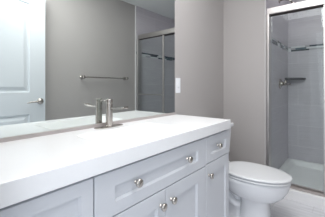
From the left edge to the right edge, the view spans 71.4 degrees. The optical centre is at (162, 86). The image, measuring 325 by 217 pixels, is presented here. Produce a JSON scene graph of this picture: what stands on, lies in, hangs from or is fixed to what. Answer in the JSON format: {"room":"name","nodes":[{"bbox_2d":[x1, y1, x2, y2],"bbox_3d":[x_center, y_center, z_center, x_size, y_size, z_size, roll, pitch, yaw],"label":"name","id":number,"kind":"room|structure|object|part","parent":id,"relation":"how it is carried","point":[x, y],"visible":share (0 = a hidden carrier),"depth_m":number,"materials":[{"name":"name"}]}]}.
{"room":"bathroom","nodes":[
{"label":"bathroom","id":0,"kind":"room"},
{"bbox_2d":[175,0,222,118],"bbox_3d":[-0.122,-0.088,1.748,0.100,2.430,2.536,0,0,40],"label":"wall","id":1,"kind":"structure","parent":0,"point":[198,23],"depth_m":2.26,"materials":[{"name":"grey paint"}]},
{"bbox_2d":[0,0,174,142],"bbox_3d":[-0.347,-0.326,1.388,0.012,1.134,1.419,0,0,40],"label":"wall mirror","id":2,"kind":"object","parent":1,"relation":"attached to","point":[59,59],"visible":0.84,"depth_m":1.26,"materials":[{"name":"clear mirror"}]},
{"bbox_2d":[176,78,179,92],"bbox_3d":[0.137,-0.007,1.975,0.009,0.132,0.068,0,0,40],"label":"wall outlet","id":3,"kind":"object","parent":1,"relation":"attached to","point":[177,79],"visible":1,"depth_m":1.97,"materials":[{"name":"white plastic"}]},
{"bbox_2d":[223,0,287,168],"bbox_3d":[1.259,-0.088,3.039,0.577,2.430,1.214,0,0,40],"label":"wall","id":4,"kind":"structure","parent":0,"point":[243,20],"depth_m":2.58,"materials":[{"name":"grey paint"}]},
{"bbox_2d":[265,0,265,164],"bbox_3d":[1.088,-0.138,2.392,0.014,2.330,0.008,0,0,40],"label":"trim","id":5,"kind":"structure","parent":4,"relation":"attached to","point":[265,0],"depth_m":2.39,"materials":[{"name":"silver metal"}]},
{"bbox_2d":[279,79,290,88],"bbox_3d":[1.543,-0.031,2.839,0.119,0.130,0.130,0,0,40],"label":"shower valve","id":6,"kind":"object","parent":4,"relation":"attached to","point":[281,83],"visible":1,"depth_m":2.84,"materials":[{"name":"silver metal"}]},
{"bbox_2d":[271,198,324,216],"bbox_3d":[0.252,1.157,0.867,1.640,0.060,3.456,0,0,40],"label":"floor","id":7,"kind":"structure","parent":0,"point":[285,207],"depth_m":2.05,"materials":[{"name":"tile"}]},
{"bbox_2d":[0,177,92,216],"bbox_3d":[-0.506,0.717,0.807,0.503,0.821,0.310,0,0,40],"label":"vanity cabinet","id":8,"kind":"object","parent":7,"relation":"on","point":[75,199],"visible":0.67,"depth_m":0.70,"materials":[{"name":"grey paint"}]},
{"bbox_2d":[92,138,205,216],"bbox_3d":[-0.152,0.717,1.233,0.503,0.821,0.796,0,0,40],"label":"vanity cabinet","id":9,"kind":"object","parent":7,"relation":"on","point":[172,182],"visible":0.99,"depth_m":1.05,"materials":[{"name":"grey paint"}]},
{"bbox_2d":[0,114,229,208],"bbox_3d":[-0.155,0.286,1.241,0.494,0.090,1.437,0,0,40],"label":"countertop","id":10,"kind":"structure","parent":9,"relation":"on","point":[35,166],"depth_m":0.88,"materials":[{"name":"white stone"}]},
{"bbox_2d":[94,99,127,128],"bbox_3d":[-0.303,0.158,1.308,0.178,0.166,0.201,0,0,-21],"label":"faucet","id":11,"kind":"object","parent":10,"relation":"on","point":[109,102],"visible":1,"depth_m":1.33,"materials":[{"name":"silver metal"}]},
{"bbox_3d":[-0.317,0.238,1.344,0.054,0.005,0.196,0,0,40],"label":"deck plate","id":12,"kind":"part","parent":11,"relation":"part of","materials":[{"name":"silver metal"}]},
{"bbox_3d":[-0.255,0.122,1.293,0.140,0.022,0.036,0,0,40],"label":"spout","id":13,"kind":"part","parent":11,"relation":"part of","materials":[{"name":"silver metal"}]},
{"bbox_2d":[77,123,180,143],"bbox_3d":[-0.156,0.286,1.218,0.276,0.090,0.526,0,0,40],"label":"sink basin","id":14,"kind":"object","parent":10,"relation":"in","point":[118,135],"depth_m":1.31,"materials":[{"name":"white ceramic"}]},
{"bbox_3d":[-0.099,0.396,0.929,0.032,0.037,0.037,0,0,40],"label":"knob","id":15,"kind":"part","parent":9,"relation":"part of","materials":[{"name":"silver metal"}]},
{"bbox_3d":[-0.118,0.758,0.947,0.020,0.528,0.394,0,0,40],"label":"cabinet door","id":16,"kind":"part","parent":9,"relation":"part of","materials":[{"name":"white paint"}]},
{"bbox_3d":[0.003,0.561,1.052,0.032,0.037,0.037,0,0,40],"label":"knob","id":17,"kind":"part","parent":9,"relation":"part of","materials":[{"name":"silver metal"}]},
{"bbox_3d":[0.054,0.561,1.113,0.032,0.037,0.037,0,0,40],"label":"knob","id":18,"kind":"part","parent":9,"relation":"part of","materials":[{"name":"silver metal"}]},
{"bbox_3d":[0.136,0.758,1.252,0.020,0.528,0.395,0,0,40],"label":"cabinet door","id":19,"kind":"part","parent":9,"relation":"part of","materials":[{"name":"white paint"}]},
{"bbox_3d":[0.147,0.396,1.224,0.032,0.037,0.037,0,0,40],"label":"knob","id":20,"kind":"part","parent":9,"relation":"part of","materials":[{"name":"silver metal"}]},
{"bbox_2d":[204,130,228,216],"bbox_3d":[0.211,0.717,1.670,0.503,0.821,0.339,0,0,40],"label":"vanity cabinet","id":21,"kind":"object","parent":7,"relation":"on","point":[217,144],"visible":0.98,"depth_m":1.53,"materials":[{"name":"grey paint"}]},
{"bbox_3d":[0.372,0.401,1.536,0.020,0.164,0.336,0,0,40],"label":"drawer","id":22,"kind":"part","parent":21,"relation":"part of","materials":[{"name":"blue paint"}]},
{"bbox_3d":[0.372,0.755,1.536,0.020,0.534,0.336,0,0,40],"label":"cabinet door","id":23,"kind":"part","parent":21,"relation":"part of","materials":[{"name":"blue paint"}]},
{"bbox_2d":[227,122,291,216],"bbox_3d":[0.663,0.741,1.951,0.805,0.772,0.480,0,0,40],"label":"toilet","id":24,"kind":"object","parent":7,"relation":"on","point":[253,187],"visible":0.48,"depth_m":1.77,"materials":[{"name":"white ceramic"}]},
{"bbox_3d":[0.453,0.567,2.125,0.236,0.350,0.452,0,0,40],"label":"tank","id":25,"kind":"part","parent":24,"relation":"part of","materials":[{"name":"white ceramic"}]},
{"bbox_3d":[0.740,0.933,1.888,0.588,0.388,0.376,0,0,40],"label":"bowl","id":26,"kind":"part","parent":24,"relation":"part of","materials":[{"name":"white ceramic"}]},
{"bbox_3d":[0.765,0.727,1.867,0.534,0.017,0.386,0,0,40],"label":"seat","id":27,"kind":"part","parent":24,"relation":"part of","materials":[{"name":"white plastic"}]},
{"bbox_3d":[0.766,0.703,1.866,0.537,0.022,0.390,0,0,40],"label":"lid","id":28,"kind":"part","parent":24,"relation":"part of","materials":[{"name":"white plastic"}]},
{"bbox_2d":[279,158,324,208],"bbox_3d":[1.848,1.077,2.489,1.035,0.100,1.107,0,0,40],"label":"shower pan","id":29,"kind":"object","parent":7,"relation":"on","point":[304,173],"visible":0.55,"depth_m":2.68,"materials":[{"name":"white ceramic"}]},
{"bbox_2d":[266,0,324,196],"bbox_3d":[1.522,0.098,2.095,1.035,1.858,0.107,0,0,40],"label":"shower door","id":30,"kind":"structure","parent":29,"relation":"on","point":[308,4],"depth_m":2.36,"materials":[{"name":"silver metal"}]},
{"bbox_3d":[1.353,-0.758,2.282,0.501,0.015,0.018,0,0,40],"label":"rail","id":31,"kind":"part","parent":30,"relation":"part of","materials":[{"name":"grey metal"}]},
{"bbox_3d":[1.353,1.005,2.282,0.501,0.028,0.018,0,0,40],"label":"rail","id":32,"kind":"part","parent":30,"relation":"part of","materials":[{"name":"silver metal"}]},
{"bbox_2d":[288,0,323,163],"bbox_3d":[2.270,-0.088,2.923,1.158,2.430,0.102,0,0,40],"label":"wall","id":33,"kind":"structure","parent":0,"point":[305,28],"depth_m":3.10,"materials":[{"name":"grey tile"}]},
{"bbox_2d":[285,78,305,79],"bbox_3d":[1.818,-0.103,3.091,0.220,0.026,0.220,0,0,40],"label":"corner shelf","id":34,"kind":"object","parent":33,"relation":"attached to","point":[285,78],"visible":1,"depth_m":3.04,"materials":[{"name":"grey stone"}]}
]}

